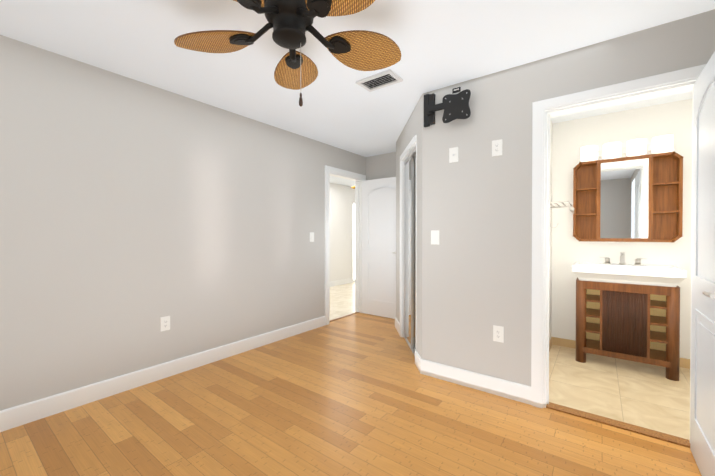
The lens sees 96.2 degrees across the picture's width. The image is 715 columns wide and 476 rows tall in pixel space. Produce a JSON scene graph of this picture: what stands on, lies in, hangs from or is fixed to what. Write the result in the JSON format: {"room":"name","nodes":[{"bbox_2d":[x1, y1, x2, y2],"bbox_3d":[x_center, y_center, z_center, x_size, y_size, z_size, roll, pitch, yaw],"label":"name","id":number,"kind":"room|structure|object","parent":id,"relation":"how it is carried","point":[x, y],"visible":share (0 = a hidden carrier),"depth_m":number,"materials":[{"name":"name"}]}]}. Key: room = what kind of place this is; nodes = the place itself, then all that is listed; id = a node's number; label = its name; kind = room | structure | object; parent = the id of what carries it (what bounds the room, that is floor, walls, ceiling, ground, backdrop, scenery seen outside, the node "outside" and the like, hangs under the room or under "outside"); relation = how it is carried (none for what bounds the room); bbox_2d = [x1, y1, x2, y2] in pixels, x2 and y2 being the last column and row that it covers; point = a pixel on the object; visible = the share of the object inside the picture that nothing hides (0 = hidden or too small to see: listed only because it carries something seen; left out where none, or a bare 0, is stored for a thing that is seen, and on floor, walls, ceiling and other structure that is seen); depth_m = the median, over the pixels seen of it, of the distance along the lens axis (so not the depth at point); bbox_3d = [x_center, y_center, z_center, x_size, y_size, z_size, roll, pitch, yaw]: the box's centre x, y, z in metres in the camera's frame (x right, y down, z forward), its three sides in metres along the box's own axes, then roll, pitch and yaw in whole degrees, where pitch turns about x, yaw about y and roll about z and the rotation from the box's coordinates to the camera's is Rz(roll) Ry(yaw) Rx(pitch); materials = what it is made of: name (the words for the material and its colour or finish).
{"room":"empty bedroom","nodes":[
{"label":"empty bedroom","id":0,"kind":"room"},
{"bbox_2d":[329,183,354,281],"bbox_3d":[-0.201,-0.067,6.491,2.220,2.450,6.040,0,1,37],"label":"wall","id":1,"kind":"structure","parent":0,"point":[341,226],"depth_m":7.88,"materials":[{"name":"paint"}]},
{"bbox_2d":[330,278,352,286],"bbox_3d":[-1.421,1.098,6.512,0.016,0.120,4.350,0,1,37],"label":"baseboard","id":2,"kind":"structure","parent":1,"relation":"attached to","point":[341,282],"depth_m":7.85,"materials":[{"name":"white wood"}]},
{"bbox_2d":[0,282,701,475],"bbox_3d":[0.682,1.231,3.834,6.840,0.100,9.240,0,1,37],"label":"floor","id":3,"kind":"structure","parent":0,"point":[357,394],"depth_m":2.08,"materials":[{"name":"brown wood"}]},
{"bbox_2d":[572,252,686,380],"bbox_3d":[2.494,0.663,3.011,0.770,1.050,0.472,0,1,37],"label":"bathroom vanity","id":4,"kind":"object","parent":3,"relation":"on","point":[629,312],"visible":1,"depth_m":2.88,"materials":[{"name":"brown wood"}]},
{"bbox_2d":[0,9,714,410],"bbox_3d":[0.372,-0.026,1.666,4.740,2.450,5.420,0,1,37],"label":"wall","id":5,"kind":"structure","parent":0,"point":[132,211],"depth_m":2.50,"materials":[{"name":"beige paint"}]},
{"bbox_2d":[0,316,325,431],"bbox_3d":[-1.706,1.128,2.644,0.016,0.126,4.225,0,1,37],"label":"baseboard","id":6,"kind":"structure","parent":5,"relation":"attached to","point":[19,415],"depth_m":2.54,"materials":[{"name":"white wood"}]},
{"bbox_2d":[161,316,169,330],"bbox_3d":[-1.639,0.730,2.736,0.008,0.120,0.074,0,1,37],"label":"outlet","id":7,"kind":"object","parent":5,"relation":"attached to","point":[165,323],"visible":1,"depth_m":2.73,"materials":[{"name":"white plastic"}]},
{"bbox_2d":[310,232,313,241],"bbox_3d":[-0.586,-0.012,4.127,0.009,0.120,0.074,0,1,37],"label":"light switch","id":8,"kind":"object","parent":5,"relation":"attached to","point":[311,236],"visible":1,"depth_m":4.12,"materials":[{"name":"white plastic"}]},
{"bbox_2d":[330,312,358,321],"bbox_3d":[-0.214,1.170,4.747,0.040,0.006,0.750,0,1,37],"label":"trim","id":9,"kind":"structure","parent":5,"relation":"attached to","point":[343,316],"depth_m":4.76,"materials":[{"name":"brown wood"}]},
{"bbox_2d":[325,165,365,324],"bbox_3d":[-0.208,0.096,4.733,0.162,2.155,0.930,0,1,37],"label":"door frame","id":10,"kind":"structure","parent":5,"relation":"attached to","point":[358,245],"depth_m":4.97,"materials":[{"name":"white wood"}]},
{"bbox_2d":[362,177,395,318],"bbox_3d":[0.382,0.142,4.749,0.769,2.045,0.153,0,1,37],"label":"bedroom door","id":11,"kind":"structure","parent":5,"relation":"in","point":[378,247],"depth_m":4.77,"materials":[{"name":"white wood"}]},
{"bbox_2d":[395,317,399,334],"bbox_3d":[0.512,1.119,4.079,0.259,0.120,0.313,0,1,37],"label":"baseboard","id":12,"kind":"structure","parent":5,"relation":"attached to","point":[397,325],"depth_m":4.05,"materials":[{"name":"white wood"}]},
{"bbox_2d":[400,135,416,355],"bbox_3d":[0.584,0.104,3.455,0.118,2.160,0.844,0,0,-2],"label":"trim","id":13,"kind":"structure","parent":5,"relation":"attached to","point":[409,152],"depth_m":3.80,"materials":[{"name":"white paint"},{"name":"wood"}]},
{"bbox_2d":[404,154,415,349],"bbox_3d":[0.592,0.152,3.428,0.505,2.032,0.576,0,1,37],"label":"mirrored closet doors","id":14,"kind":"structure","parent":5,"relation":"in","point":[410,254],"depth_m":3.47,"materials":[{"name":"silver metal"}]},
{"bbox_2d":[431,230,438,244],"bbox_3d":[0.661,-0.005,2.732,0.074,0.120,0.009,0,1,37],"label":"light switch","id":15,"kind":"object","parent":5,"relation":"attached to","point":[434,236],"visible":1,"depth_m":2.73,"materials":[{"name":"white plastic"}]},
{"bbox_2d":[424,87,470,126],"bbox_3d":[0.730,-1.080,2.628,0.414,0.299,0.076,0,1,37],"label":"mount","id":16,"kind":"object","parent":5,"relation":"attached to","point":[454,106],"visible":0.98,"depth_m":2.58,"materials":[{"name":"black metal"}]},
{"bbox_2d":[449,147,457,162],"bbox_3d":[0.788,-0.682,2.628,0.074,0.120,0.013,0,1,37],"label":"outlet","id":17,"kind":"object","parent":5,"relation":"attached to","point":[453,154],"visible":1,"depth_m":2.63,"materials":[{"name":"white plastic"}]},
{"bbox_2d":[416,356,530,404],"bbox_3d":[0.901,1.129,2.554,0.860,0.126,0.019,0,1,37],"label":"baseboard","id":18,"kind":"structure","parent":5,"relation":"attached to","point":[485,383],"depth_m":2.52,"materials":[{"name":"white wood"}]},
{"bbox_2d":[492,139,501,156],"bbox_3d":[1.058,-0.682,2.428,0.074,0.120,0.008,0,1,37],"label":"outlet","id":19,"kind":"object","parent":5,"relation":"attached to","point":[496,147],"visible":1,"depth_m":2.43,"materials":[{"name":"white plastic"}]},
{"bbox_2d":[493,325,503,342],"bbox_3d":[1.069,0.728,2.432,0.074,0.120,0.008,0,1,37],"label":"outlet","id":20,"kind":"object","parent":5,"relation":"attached to","point":[498,333],"visible":1,"depth_m":2.43,"materials":[{"name":"white plastic"}]},
{"bbox_2d":[549,337,552,351],"bbox_3d":[1.723,1.146,2.980,0.010,0.085,1.410,0,1,37],"label":"baseboard","id":21,"kind":"structure","parent":5,"relation":"attached to","point":[551,340],"depth_m":3.44,"materials":[{"name":"brown tile"}]},
{"bbox_2d":[546,402,689,447],"bbox_3d":[1.641,1.190,2.066,0.730,0.011,0.080,0,1,37],"label":"trim","id":22,"kind":"structure","parent":5,"relation":"attached to","point":[680,441],"depth_m":2.03,"materials":[{"name":"brown wood"}]},
{"bbox_2d":[531,64,705,439],"bbox_3d":[1.649,0.118,2.066,0.910,2.155,0.162,0,1,37],"label":"door frame","id":23,"kind":"structure","parent":5,"relation":"attached to","point":[672,78],"depth_m":2.24,"materials":[{"name":"white wood"}]},
{"bbox_2d":[690,51,714,475],"bbox_3d":[1.667,0.170,1.492,0.153,2.045,0.739,0,1,37],"label":"bathroom door","id":24,"kind":"structure","parent":5,"relation":"in","point":[702,444],"depth_m":1.58,"materials":[{"name":"white wood"}]},
{"bbox_2d":[0,0,714,186],"bbox_3d":[0.682,-1.319,3.813,6.840,0.100,9.240,0,1,37],"label":"ceiling","id":25,"kind":"structure","parent":0,"point":[442,43],"depth_m":2.09,"materials":[{"name":"paint"}]},
{"bbox_2d":[174,0,400,106],"bbox_3d":[-0.345,-0.958,1.578,1.240,0.584,1.231,0,1,37],"label":"ceiling fan","id":26,"kind":"object","parent":25,"relation":"hanging from","point":[290,23],"visible":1,"depth_m":1.68,"materials":[{"name":"brown wicker"}]},
{"bbox_2d":[356,69,402,91],"bbox_3d":[0.173,-1.250,2.556,0.320,0.016,0.200,0,1,37],"label":"ceiling vent","id":27,"kind":"object","parent":25,"relation":"in","point":[383,79],"visible":0.96,"depth_m":2.55,"materials":[{"name":"white metal"}]},
{"bbox_2d":[549,98,692,358],"bbox_3d":[2.079,-0.027,1.822,2.200,2.450,0.004,0,1,37],"label":"wall","id":28,"kind":"structure","parent":0,"point":[570,139],"depth_m":2.10,"materials":[{"name":"paint"}]},
{"bbox_2d":[550,201,573,227],"bbox_3d":[1.889,-0.218,3.013,0.221,0.249,0.600,0,1,37],"label":"towel rail","id":29,"kind":"object","parent":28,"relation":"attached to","point":[562,202],"visible":0.85,"depth_m":3.05,"materials":[{"name":"silver metal"}]},
{"bbox_2d":[553,337,689,368],"bbox_3d":[2.941,1.146,2.977,1.960,0.085,0.010,0,1,37],"label":"baseboard","id":30,"kind":"structure","parent":28,"relation":"attached to","point":[684,362],"depth_m":3.46,"materials":[{"name":"brown tile"}]},
{"bbox_2d":[581,135,673,161],"bbox_3d":[2.597,-0.863,3.124,0.693,0.130,0.161,0,1,37],"label":"vanity light","id":31,"kind":"object","parent":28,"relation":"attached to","point":[659,144],"visible":0.98,"depth_m":3.06,"materials":[{"name":"white glass"}]},
{"bbox_2d":[573,152,682,242],"bbox_3d":[2.606,-0.371,3.143,0.816,0.821,0.126,0,1,37],"label":"upper cabinet","id":32,"kind":"object","parent":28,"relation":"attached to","point":[633,199],"visible":1,"depth_m":3.06,"materials":[{"name":"brown wood"}]}
]}

